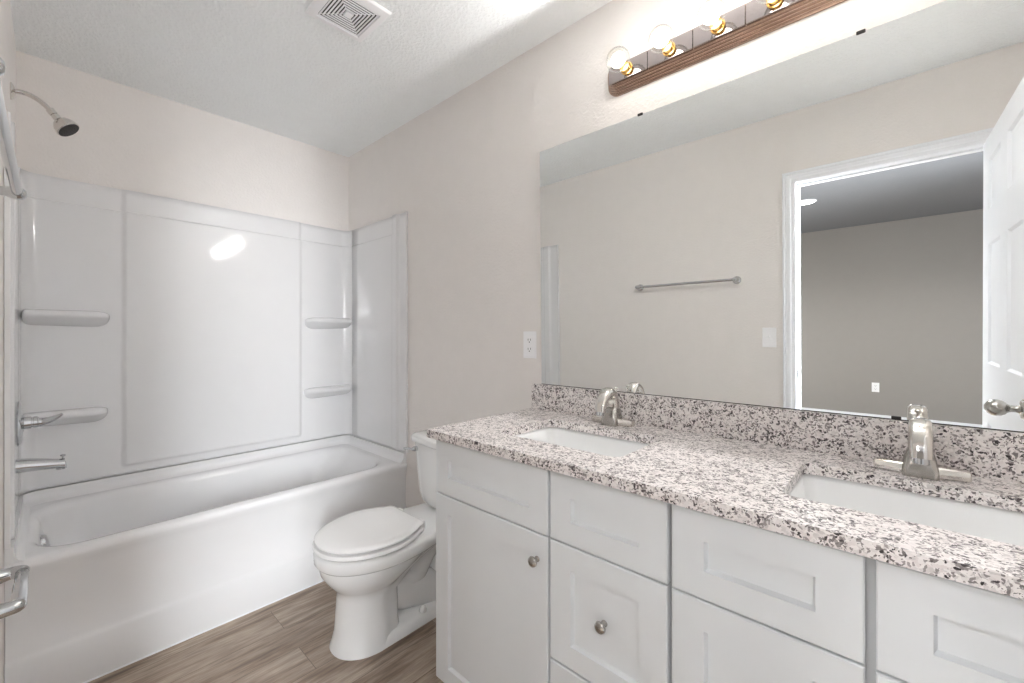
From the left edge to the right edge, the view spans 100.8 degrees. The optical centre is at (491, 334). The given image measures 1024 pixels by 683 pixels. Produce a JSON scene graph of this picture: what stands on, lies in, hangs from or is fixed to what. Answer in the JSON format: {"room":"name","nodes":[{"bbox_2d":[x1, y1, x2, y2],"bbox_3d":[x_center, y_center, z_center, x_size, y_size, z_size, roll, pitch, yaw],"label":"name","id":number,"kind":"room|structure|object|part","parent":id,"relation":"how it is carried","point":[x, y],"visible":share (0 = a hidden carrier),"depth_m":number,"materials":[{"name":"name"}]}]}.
{"room":"bathroom","nodes":[
{"label":"bathroom","id":0,"kind":"room"},
{"bbox_2d":[0,0,15,682],"bbox_3d":[-0.930,-0.005,0.673,3.413,2.430,0.110,0,0,44],"label":"wall","id":1,"kind":"structure","parent":0,"point":[7,39],"depth_m":1.34,"materials":[{"name":"beige paint"}]},
{"bbox_2d":[0,57,26,199],"bbox_3d":[-0.786,-0.296,0.659,0.663,0.048,0.069,0,0,44],"label":"towel bar","id":2,"kind":"object","parent":1,"relation":"attached to","point":[15,190],"visible":1,"depth_m":0.68,"materials":[{"name":"silver metal"}]},
{"bbox_3d":[-0.564,-0.296,0.446,0.048,0.048,0.069,0,0,44],"label":"post","id":3,"kind":"part","parent":2,"relation":"part of","materials":[{"name":"silver metal"}]},
{"bbox_3d":[-1.008,-0.296,0.872,0.048,0.048,0.069,0,0,44],"label":"post","id":4,"kind":"part","parent":2,"relation":"part of","materials":[{"name":"silver metal"}]},
{"bbox_2d":[0,565,29,618],"bbox_3d":[-0.987,0.520,0.855,0.226,0.050,0.072,0,0,44],"label":"toilet paper holder","id":5,"kind":"object","parent":1,"relation":"attached to","point":[17,603],"visible":1,"depth_m":0.85,"materials":[{"name":"silver metal"}]},
{"bbox_3d":[-0.924,0.520,0.793,0.050,0.050,0.072,0,0,44],"label":"post","id":6,"kind":"part","parent":5,"relation":"part of","materials":[{"name":"silver metal"}]},
{"bbox_3d":[-1.051,0.520,0.915,0.050,0.050,0.072,0,0,44],"label":"post","id":7,"kind":"part","parent":5,"relation":"part of","materials":[{"name":"silver metal"}]},
{"bbox_2d":[10,82,78,136],"bbox_3d":[-1.704,-0.853,1.619,0.081,0.153,0.182,0,0,44],"label":"shower","id":8,"kind":"object","parent":1,"relation":"attached to","point":[63,126],"visible":1,"depth_m":1.63,"materials":[{"name":"silver metal"}]},
{"bbox_3d":[-1.734,-0.885,1.601,0.017,0.056,0.105,0,0,44],"label":"shower arm","id":9,"kind":"part","parent":8,"relation":"part of","materials":[{"name":"silver metal"}]},
{"bbox_2d":[16,51,348,230],"bbox_3d":[-1.555,-0.005,2.406,0.110,2.430,1.524,0,0,44],"label":"wall","id":10,"kind":"structure","parent":0,"point":[127,138],"depth_m":2.19,"materials":[{"name":"beige paint"}]},
{"bbox_2d":[4,111,407,549],"bbox_3d":[-1.259,-0.013,2.123,0.701,1.384,1.522,0,0,44],"label":"shower surround","id":11,"kind":"object","parent":10,"relation":"attached to","point":[162,331],"visible":0.91,"depth_m":2.22,"materials":[{"name":"white plastic"}]},
{"bbox_3d":[-1.531,-0.013,1.338,0.006,1.384,0.015,0,0,44],"label":"edge trim","id":12,"kind":"part","parent":11,"relation":"part of","materials":[{"name":"white plastic"}]},
{"bbox_3d":[-1.757,-0.013,1.559,0.634,1.384,0.019,0,0,44],"label":"panel","id":13,"kind":"part","parent":11,"relation":"part of","materials":[{"name":"white plastic"}]},
{"bbox_2d":[15,401,62,446],"bbox_3d":[-1.722,0.332,1.614,0.166,0.166,0.125,0,0,44],"label":"shower valve","id":14,"kind":"object","parent":11,"relation":"attached to","point":[22,423],"visible":0.98,"depth_m":1.57,"materials":[{"name":"silver metal"}]},
{"bbox_3d":[-1.702,0.329,1.630,0.077,0.051,0.042,0,0,-42],"label":"handle","id":15,"kind":"part","parent":14,"relation":"part of","materials":[{"name":"silver metal"}]},
{"bbox_2d":[16,454,66,472],"bbox_3d":[-1.718,0.494,1.618,0.054,0.066,0.134,0,0,44],"label":"tub spout","id":16,"kind":"object","parent":11,"relation":"attached to","point":[28,464],"visible":1,"depth_m":1.60,"materials":[{"name":"silver metal"}]},
{"bbox_2d":[23,407,107,426],"bbox_3d":[-1.897,0.373,1.892,0.082,0.077,0.276,0,0,44],"label":"shelf","id":17,"kind":"object","parent":11,"relation":"attached to","point":[72,416],"depth_m":1.90,"materials":[{"name":"white plastic"}]},
{"bbox_2d":[21,309,109,326],"bbox_3d":[-1.895,-0.070,1.894,0.082,0.077,0.282,0,0,44],"label":"shelf","id":18,"kind":"object","parent":11,"relation":"attached to","point":[29,317],"depth_m":1.88,"materials":[{"name":"white plastic"}]},
{"bbox_3d":[-1.487,-0.013,2.341,0.069,1.384,1.510,0,0,44],"label":"panel","id":19,"kind":"part","parent":11,"relation":"part of","materials":[{"name":"white plastic"}]},
{"bbox_2d":[304,384,351,397],"bbox_3d":[-1.062,0.376,2.762,0.082,0.077,0.296,0,0,44],"label":"shelf","id":20,"kind":"object","parent":11,"relation":"attached to","point":[310,390],"depth_m":2.75,"materials":[{"name":"white plastic"}]},
{"bbox_2d":[304,317,351,328],"bbox_3d":[-1.060,-0.070,2.763,0.082,0.077,0.292,0,0,44],"label":"shelf","id":21,"kind":"object","parent":11,"relation":"attached to","point":[309,322],"depth_m":2.74,"materials":[{"name":"white plastic"}]},
{"bbox_3d":[-0.716,-0.013,2.643,0.634,1.384,0.019,0,0,44],"label":"panel","id":22,"kind":"part","parent":11,"relation":"part of","materials":[{"name":"white plastic"}]},
{"bbox_3d":[-0.487,-0.013,2.425,0.006,1.384,0.015,0,0,44],"label":"edge trim","id":23,"kind":"part","parent":11,"relation":"part of","materials":[{"name":"white plastic"}]},
{"bbox_2d":[88,581,443,682],"bbox_3d":[-0.364,1.235,1.262,3.193,0.050,1.524,0,0,44],"label":"floor","id":24,"kind":"structure","parent":0,"point":[285,640],"depth_m":1.59,"materials":[{"name":"beige wood"}]},
{"bbox_2d":[4,435,406,682],"bbox_3d":[-1.261,0.946,2.124,0.696,0.528,1.522,0,0,44],"label":"bathtub","id":25,"kind":"object","parent":24,"relation":"on","point":[126,569],"visible":0.9,"depth_m":1.79,"materials":[{"name":"white plastic"}]},
{"bbox_3d":[-1.713,0.801,1.623,0.072,0.071,0.033,0,0,44],"label":"overflow plate","id":26,"kind":"part","parent":25,"relation":"part of","materials":[{"name":"silver metal"}]},
{"bbox_2d":[312,430,437,660],"bbox_3d":[-0.395,0.851,1.830,0.422,0.735,0.738,0,0,44],"label":"toilet","id":27,"kind":"object","parent":24,"relation":"on","point":[379,563],"visible":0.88,"depth_m":1.65,"materials":[{"name":"white ceramic"}]},
{"bbox_3d":[-0.506,0.811,1.703,0.370,0.026,0.401,0,0,44],"label":"seat","id":28,"kind":"part","parent":27,"relation":"part of","materials":[{"name":"white plastic"}]},
{"bbox_3d":[-0.504,0.786,1.706,0.360,0.028,0.395,0,0,44],"label":"lid","id":29,"kind":"part","parent":27,"relation":"part of","materials":[{"name":"white plastic"}]},
{"bbox_3d":[-0.399,0.555,2.071,0.086,0.024,0.033,0,0,31],"label":"flush lever","id":30,"kind":"part","parent":27,"relation":"part of","materials":[{"name":"silver metal"}]},
{"bbox_3d":[-0.206,0.504,2.016,0.408,0.041,0.209,0,0,44],"label":"tank lid","id":31,"kind":"part","parent":27,"relation":"part of","materials":[{"name":"white ceramic"}]},
{"bbox_3d":[-0.204,0.673,2.017,0.384,0.295,0.190,0,0,44],"label":"tank","id":32,"kind":"part","parent":27,"relation":"part of","materials":[{"name":"white ceramic"}]},
{"bbox_2d":[436,440,1023,682],"bbox_3d":[0.542,0.773,1.050,1.523,0.874,0.572,0,0,44],"label":"vanity cabinet","id":33,"kind":"object","parent":24,"relation":"on","point":[543,575],"visible":0.83,"depth_m":0.88,"materials":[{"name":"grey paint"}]},
{"bbox_3d":[-0.014,0.429,1.239,0.452,0.170,0.019,0,0,44],"label":"drawer","id":34,"kind":"part","parent":33,"relation":"part of","materials":[{"name":"white paint"}]},
{"bbox_3d":[-0.014,0.819,1.239,0.452,0.602,0.019,0,0,44],"label":"door","id":35,"kind":"part","parent":33,"relation":"part of","materials":[{"name":"white paint"}]},
{"bbox_3d":[0.109,0.582,1.089,0.027,0.027,0.027,0,0,44],"label":"knob","id":36,"kind":"part","parent":33,"relation":"part of","materials":[{"name":"silver metal"}]},
{"bbox_3d":[0.260,0.968,0.976,0.294,0.295,0.019,0,0,44],"label":"drawer","id":37,"kind":"part","parent":33,"relation":"part of","materials":[{"name":"white paint"}]},
{"bbox_3d":[0.251,0.666,0.967,0.027,0.027,0.027,0,0,44],"label":"knob","id":38,"kind":"part","parent":33,"relation":"part of","materials":[{"name":"silver metal"}]},
{"bbox_3d":[0.260,0.666,0.976,0.294,0.297,0.019,0,0,44],"label":"drawer","id":39,"kind":"part","parent":33,"relation":"part of","materials":[{"name":"white paint"}]},
{"bbox_3d":[0.260,0.429,0.976,0.294,0.170,0.019,0,0,44],"label":"drawer","id":40,"kind":"part","parent":33,"relation":"part of","materials":[{"name":"white paint"}]},
{"bbox_2d":[427,383,1023,599],"bbox_3d":[0.544,0.272,1.052,1.563,0.129,0.567,0,0,44],"label":"countertop","id":41,"kind":"structure","parent":33,"relation":"on","point":[741,463],"depth_m":0.96,"materials":[{"name":"stone"}]},
{"bbox_2d":[516,427,649,456],"bbox_3d":[0.267,0.402,1.306,0.454,0.129,0.326,0,0,44],"label":"sink","id":42,"kind":"object","parent":41,"relation":"in","point":[598,444],"visible":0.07,"depth_m":1.44,"materials":[{"name":"white ceramic"}]},
{"bbox_2d":[592,387,634,426],"bbox_3d":[0.394,0.245,1.439,0.152,0.129,0.129,0,0,44],"label":"faucet","id":43,"kind":"object","parent":41,"relation":"on","point":[610,415],"visible":1,"depth_m":1.43,"materials":[{"name":"silver metal"}]},
{"bbox_3d":[0.382,0.297,1.499,0.052,0.024,0.040,0,0,44],"label":"handle","id":44,"kind":"part","parent":43,"relation":"part of","materials":[{"name":"silver metal"}]},
{"bbox_3d":[0.392,0.228,1.437,0.039,0.095,0.122,0,0,44],"label":"spout","id":45,"kind":"part","parent":43,"relation":"part of","materials":[{"name":"silver metal"}]},
{"bbox_3d":[0.454,0.297,1.429,0.052,0.024,0.040,0,0,44],"label":"handle","id":46,"kind":"part","parent":43,"relation":"part of","materials":[{"name":"silver metal"}]},
{"bbox_2d":[789,474,1023,546],"bbox_3d":[0.809,0.402,0.785,0.454,0.129,0.326,0,0,44],"label":"sink","id":47,"kind":"object","parent":41,"relation":"in","point":[997,524],"visible":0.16,"depth_m":0.89,"materials":[{"name":"white ceramic"}]},
{"bbox_2d":[873,416,971,482],"bbox_3d":[0.924,0.245,0.913,0.152,0.129,0.129,0,0,44],"label":"faucet","id":48,"kind":"object","parent":41,"relation":"on","point":[919,460],"visible":1,"depth_m":0.90,"materials":[{"name":"silver metal"}]},
{"bbox_3d":[0.912,0.297,0.973,0.052,0.024,0.040,0,0,44],"label":"handle","id":49,"kind":"part","parent":48,"relation":"part of","materials":[{"name":"silver metal"}]},
{"bbox_3d":[0.922,0.228,0.911,0.039,0.095,0.122,0,0,44],"label":"spout","id":50,"kind":"part","parent":48,"relation":"part of","materials":[{"name":"silver metal"}]},
{"bbox_3d":[0.984,0.297,0.903,0.052,0.024,0.040,0,0,44],"label":"handle","id":51,"kind":"part","parent":48,"relation":"part of","materials":[{"name":"silver metal"}]},
{"bbox_3d":[0.478,0.666,0.766,0.295,0.297,0.019,0,0,44],"label":"drawer","id":52,"kind":"part","parent":33,"relation":"part of","materials":[{"name":"white paint"}]},
{"bbox_3d":[0.478,0.429,0.766,0.295,0.170,0.019,0,0,44],"label":"drawer","id":53,"kind":"part","parent":33,"relation":"part of","materials":[{"name":"white paint"}]},
{"bbox_3d":[0.756,0.819,0.499,0.450,0.602,0.019,0,0,44],"label":"door","id":54,"kind":"part","parent":33,"relation":"part of","materials":[{"name":"white paint"}]},
{"bbox_3d":[0.756,0.429,0.499,0.450,0.170,0.019,0,0,44],"label":"drawer","id":55,"kind":"part","parent":33,"relation":"part of","materials":[{"name":"white paint"}]},
{"bbox_2d":[10,0,611,156],"bbox_3d":[-0.364,-1.245,1.262,3.193,0.050,1.524,0,0,44],"label":"ceiling","id":56,"kind":"structure","parent":0,"point":[272,66],"depth_m":1.83,"materials":[{"name":"paint"}]},
{"bbox_2d":[305,0,391,42],"bbox_3d":[-0.542,-1.212,1.601,0.230,0.015,0.230,0,0,44],"label":"ceiling vent","id":57,"kind":"object","parent":56,"relation":"in","point":[356,19],"visible":1,"depth_m":1.60,"materials":[{"name":"white plastic"}]},
{"bbox_3d":[-0.542,-1.210,1.601,0.029,0.008,0.029,0,0,44],"label":"plate","id":58,"kind":"part","parent":57,"relation":"part of","materials":[{"name":"white plastic"}]},
{"bbox_2d":[349,0,945,507],"bbox_3d":[0.202,-0.005,1.851,3.413,2.430,0.110,0,0,44],"label":"wall","id":59,"kind":"structure","parent":0,"point":[465,171],"depth_m":1.94,"materials":[{"name":"beige paint"}]},
{"bbox_2d":[523,331,536,358],"bbox_3d":[0.162,0.044,1.809,0.070,0.115,0.007,0,0,44],"label":"wall outlet","id":60,"kind":"object","parent":59,"relation":"attached to","point":[529,337],"visible":1,"depth_m":1.80,"materials":[{"name":"white plastic"}]},
{"bbox_2d":[526,337,532,343],"bbox_3d":[0.161,0.025,1.807,0.033,0.029,0.002,0,0,44],"label":"receptacle","id":61,"kind":"object","parent":60,"relation":"attached to","point":[529,340],"depth_m":1.81,"materials":[{"name":"white plastic"}]},
{"bbox_2d":[526,346,532,352],"bbox_3d":[0.161,0.064,1.807,0.033,0.029,0.002,0,0,44],"label":"receptacle","id":62,"kind":"object","parent":60,"relation":"attached to","point":[529,349],"depth_m":1.81,"materials":[{"name":"white plastic"}]},
{"bbox_2d":[608,0,846,96],"bbox_3d":[0.700,-0.912,1.189,0.894,0.104,0.155,0,0,44],"label":"vanity light","id":63,"kind":"object","parent":59,"relation":"attached to","point":[752,20],"depth_m":1.28,"materials":[{"name":"brown wood"}]},
{"bbox_3d":[0.420,-0.912,1.408,0.077,0.077,0.082,0,0,44],"label":"light bulb","id":64,"kind":"part","parent":63,"relation":"part of","materials":[{"name":"white glass"}]},
{"bbox_2d":[620,60,632,74],"bbox_3d":[0.456,-0.912,1.445,0.041,0.041,0.021,0,0,44],"label":"socket","id":65,"kind":"object","parent":63,"relation":"attached to","point":[627,68],"depth_m":1.44,"materials":[{"name":"gold metal"}]},
{"bbox_3d":[0.466,-0.912,1.454,0.140,0.060,0.007,0,0,44],"label":"plate","id":66,"kind":"part","parent":63,"relation":"part of","materials":[{"name":"silver metal"}]},
{"bbox_3d":[0.524,-0.912,1.309,0.077,0.077,0.082,0,0,44],"label":"light bulb","id":67,"kind":"part","parent":63,"relation":"part of","materials":[{"name":"white glass"}]},
{"bbox_2d":[661,40,675,55],"bbox_3d":[0.559,-0.912,1.346,0.041,0.041,0.021,0,0,44],"label":"socket","id":68,"kind":"object","parent":63,"relation":"attached to","point":[669,49],"depth_m":1.34,"materials":[{"name":"gold metal"}]},
{"bbox_3d":[0.569,-0.912,1.356,0.141,0.060,0.007,0,0,44],"label":"plate","id":69,"kind":"part","parent":63,"relation":"part of","materials":[{"name":"silver metal"}]},
{"bbox_3d":[0.627,-0.912,1.210,0.077,0.077,0.082,0,0,44],"label":"light bulb","id":70,"kind":"part","parent":63,"relation":"part of","materials":[{"name":"white glass"}]},
{"bbox_2d":[710,17,724,33],"bbox_3d":[0.662,-0.912,1.247,0.041,0.041,0.021,0,0,44],"label":"socket","id":71,"kind":"object","parent":63,"relation":"attached to","point":[718,27],"depth_m":1.24,"materials":[{"name":"gold metal"}]},
{"bbox_3d":[0.672,-0.912,1.257,0.141,0.060,0.007,0,0,44],"label":"plate","id":72,"kind":"part","parent":63,"relation":"part of","materials":[{"name":"silver metal"}]},
{"bbox_3d":[0.775,-0.912,1.158,0.141,0.060,0.007,0,0,44],"label":"plate","id":73,"kind":"part","parent":63,"relation":"part of","materials":[{"name":"silver metal"}]},
{"bbox_2d":[766,0,782,8],"bbox_3d":[0.765,-0.912,1.148,0.041,0.041,0.021,0,0,44],"label":"socket","id":74,"kind":"object","parent":63,"relation":"attached to","point":[770,4],"depth_m":1.15,"materials":[{"name":"gold metal"}]},
{"bbox_2d":[532,383,1023,483],"bbox_3d":[0.735,0.259,1.247,1.557,0.103,0.021,0,0,44],"label":"backsplash","id":75,"kind":"structure","parent":59,"relation":"attached to","point":[986,453],"depth_m":1.13,"materials":[{"name":"stone"}]},
{"bbox_2d":[540,0,1023,432],"bbox_3d":[0.745,-0.277,1.239,1.502,0.966,0.010,0,1,44],"label":"wall mirror","id":76,"kind":"object","parent":59,"relation":"attached to","point":[837,227],"visible":1,"depth_m":1.12,"materials":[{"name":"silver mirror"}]}
]}

